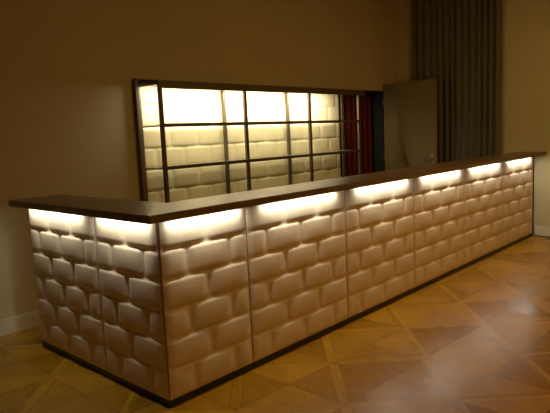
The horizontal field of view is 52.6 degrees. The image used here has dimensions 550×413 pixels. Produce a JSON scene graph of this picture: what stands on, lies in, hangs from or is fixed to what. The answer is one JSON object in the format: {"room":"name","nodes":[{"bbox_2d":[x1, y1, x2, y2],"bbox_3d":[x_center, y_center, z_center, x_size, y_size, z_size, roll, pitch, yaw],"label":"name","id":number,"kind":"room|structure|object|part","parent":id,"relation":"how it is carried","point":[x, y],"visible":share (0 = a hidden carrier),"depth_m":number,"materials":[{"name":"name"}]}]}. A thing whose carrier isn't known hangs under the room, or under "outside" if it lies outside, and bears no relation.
{"room":"bar","nodes":[
{"label":"bar","id":0,"kind":"room"},
{"bbox_2d":[0,0,393,319],"bbox_3d":[-1.716,-1.214,5.132,0.300,4.300,10.710,4,10,43],"label":"wall","id":1,"kind":"structure","parent":0,"point":[68,68],"depth_m":5.17,"materials":[{"name":"paint"}]},
{"bbox_2d":[0,310,39,336],"bbox_3d":[-3.144,1.157,3.531,0.018,0.138,5.465,4,10,43],"label":"baseboard","id":2,"kind":"structure","parent":1,"relation":"attached to","point":[29,320],"depth_m":4.62,"materials":[{"name":"paint"}]},
{"bbox_2d":[132,78,146,200],"bbox_3d":[-1.283,-0.170,5.430,0.045,2.115,0.040,4,10,43],"label":"trim","id":3,"kind":"structure","parent":1,"relation":"attached to","point":[135,80],"depth_m":5.35,"materials":[{"name":"brown wood"}]},
{"bbox_2d":[138,79,384,172],"bbox_3d":[-0.005,-0.465,7.278,0.595,2.115,4.445,4,10,43],"label":"trim","id":4,"kind":"structure","parent":1,"relation":"attached to","point":[377,107],"depth_m":8.67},
{"bbox_2d":[343,93,372,175],"bbox_3d":[1.268,-0.678,8.462,0.033,2.080,0.801,4,10,43],"label":"curtain","id":5,"kind":"object","parent":1,"relation":"hanging from","point":[349,101],"visible":0.44,"depth_m":8.40,"materials":[{"name":"fabric"}]},
{"bbox_2d":[383,78,437,170],"bbox_3d":[2.008,-0.748,8.334,0.884,2.205,0.097,4,10,43],"label":"door leaf","id":6,"kind":"structure","parent":1,"relation":"in","point":[410,107],"depth_m":8.26,"materials":[{"name":"paint"}]},
{"bbox_2d":[0,236,549,412],"bbox_3d":[0.964,1.153,3.040,9.120,0.100,10.710,4,10,43],"label":"floor","id":7,"kind":"structure","parent":0,"point":[476,338],"depth_m":3.66,"materials":[{"name":"brown wood"}]},
{"bbox_2d":[28,209,108,377],"bbox_3d":[-1.412,0.539,3.944,0.955,1.100,0.278,4,10,43],"label":"bar","id":8,"kind":"object","parent":7,"relation":"on","point":[64,251],"visible":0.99,"depth_m":3.82,"materials":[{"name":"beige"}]},
{"bbox_2d":[94,208,252,407],"bbox_3d":[-0.639,0.556,3.539,0.731,1.100,0.731,4,10,43],"label":"bar","id":9,"kind":"object","parent":7,"relation":"on","point":[175,294],"visible":0.96,"depth_m":3.31,"materials":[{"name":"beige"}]},
{"bbox_2d":[8,151,546,223],"bbox_3d":[0.842,-0.365,5.681,1.735,0.044,6.261,4,10,43],"label":"countertop","id":10,"kind":"structure","parent":9,"relation":"on","point":[144,212],"depth_m":3.64,"materials":[{"name":"brown wood"}]},
{"bbox_2d":[138,80,364,202],"bbox_3d":[-0.042,-0.390,6.763,0.455,2.100,3.480,4,10,43],"label":"shelving","id":11,"kind":"object","parent":7,"relation":"on","point":[201,139],"visible":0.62,"depth_m":6.43,"materials":[{"name":"brown metal"}]},
{"bbox_3d":[-1.313,-0.171,5.637,0.030,2.067,0.040,4,10,43],"label":"post","id":12,"kind":"part","parent":11,"relation":"part of","materials":[{"name":"brown metal"}]},
{"bbox_3d":[-1.049,-0.151,5.394,0.030,2.067,0.040,4,10,43],"label":"post","id":13,"kind":"part","parent":11,"relation":"part of","materials":[{"name":"brown metal"}]},
{"bbox_3d":[-0.546,-0.311,6.461,0.030,2.067,0.040,4,10,43],"label":"post","id":14,"kind":"part","parent":11,"relation":"part of","materials":[{"name":"brown metal"}]},
{"bbox_3d":[-0.291,-0.290,6.207,0.030,2.067,0.040,4,10,43],"label":"post","id":15,"kind":"part","parent":11,"relation":"part of","materials":[{"name":"brown metal"}]},
{"bbox_3d":[-0.082,-0.987,6.616,0.367,0.034,3.360,4,10,43],"label":"rail","id":16,"kind":"part","parent":11,"relation":"part of","materials":[{"name":"brown metal"}]},
{"bbox_3d":[-0.063,-0.581,6.668,0.367,0.034,3.360,4,10,43],"label":"rail","id":17,"kind":"part","parent":11,"relation":"part of","materials":[{"name":"brown metal"}]},
{"bbox_3d":[0.198,-0.448,7.260,0.030,2.067,0.040,4,10,43],"label":"post","id":18,"kind":"part","parent":11,"relation":"part of","materials":[{"name":"brown metal"}]},
{"bbox_3d":[0.463,-0.429,7.017,0.030,2.067,0.040,4,10,43],"label":"post","id":19,"kind":"part","parent":11,"relation":"part of","materials":[{"name":"brown metal"}]},
{"bbox_3d":[1.003,-0.596,8.124,0.030,2.067,0.040,4,10,43],"label":"post","id":20,"kind":"part","parent":11,"relation":"part of","materials":[{"name":"brown metal"}]},
{"bbox_3d":[1.190,-0.562,7.797,0.030,2.067,0.040,4,10,43],"label":"post","id":21,"kind":"part","parent":11,"relation":"part of","materials":[{"name":"brown metal"}]},
{"bbox_2d":[245,190,347,368],"bbox_3d":[0.138,0.456,4.042,0.278,1.100,1.075,4,10,43],"label":"bar","id":22,"kind":"object","parent":7,"relation":"on","point":[296,248],"visible":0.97,"depth_m":3.91,"materials":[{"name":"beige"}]},
{"bbox_2d":[344,178,414,323],"bbox_3d":[0.865,0.323,4.822,0.278,1.100,1.075,4,10,43],"label":"bar","id":23,"kind":"object","parent":7,"relation":"on","point":[379,218],"visible":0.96,"depth_m":4.70,"materials":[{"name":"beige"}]},
{"bbox_2d":[413,169,463,291],"bbox_3d":[1.592,0.190,5.602,0.278,1.100,1.075,4,10,43],"label":"bar","id":24,"kind":"object","parent":7,"relation":"on","point":[438,199],"visible":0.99,"depth_m":5.48,"materials":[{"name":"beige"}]},
{"bbox_2d":[463,163,501,268],"bbox_3d":[2.319,0.056,6.382,0.278,1.100,1.075,4,10,43],"label":"bar","id":25,"kind":"object","parent":7,"relation":"on","point":[482,184],"visible":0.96,"depth_m":6.26,"materials":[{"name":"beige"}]},
{"bbox_2d":[501,157,533,250],"bbox_3d":[3.067,-0.081,7.185,0.278,1.100,1.137,4,10,43],"label":"bar","id":26,"kind":"object","parent":7,"relation":"on","point":[517,175],"visible":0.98,"depth_m":7.06,"materials":[{"name":"beige leather"}]},
{"bbox_2d":[339,96,341,176],"bbox_3d":[-0.272,-0.583,7.507,0.080,2.315,4.645,4,10,43],"label":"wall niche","id":27,"kind":"object","parent":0,"point":[339,96],"depth_m":8.83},
{"bbox_2d":[393,0,549,235],"bbox_3d":[4.860,-1.647,6.169,7.920,4.300,0.200,4,10,43],"label":"wall","id":28,"kind":"structure","parent":0,"point":[526,23],"depth_m":7.46,"materials":[{"name":"paint"}]},
{"bbox_2d":[535,226,549,236],"bbox_3d":[5.593,0.480,5.699,5.580,0.138,0.018,4,10,43],"label":"baseboard","id":29,"kind":"structure","parent":28,"relation":"attached to","point":[539,230],"depth_m":7.51,"materials":[{"name":"paint"}]},
{"bbox_3d":[2.498,-3.870,7.775,1.480,0.023,0.024,4,10,43],"label":"rail","id":30,"kind":"object","parent":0,"visible":0},
{"bbox_2d":[411,0,502,162],"bbox_3d":[2.587,-1.764,8.045,1.361,4.220,0.086,4,10,43],"label":"window curtain","id":31,"kind":"object","parent":30,"relation":"hanging from","point":[457,43],"visible":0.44,"depth_m":7.94,"materials":[{"name":"grey fabric"}]}
]}

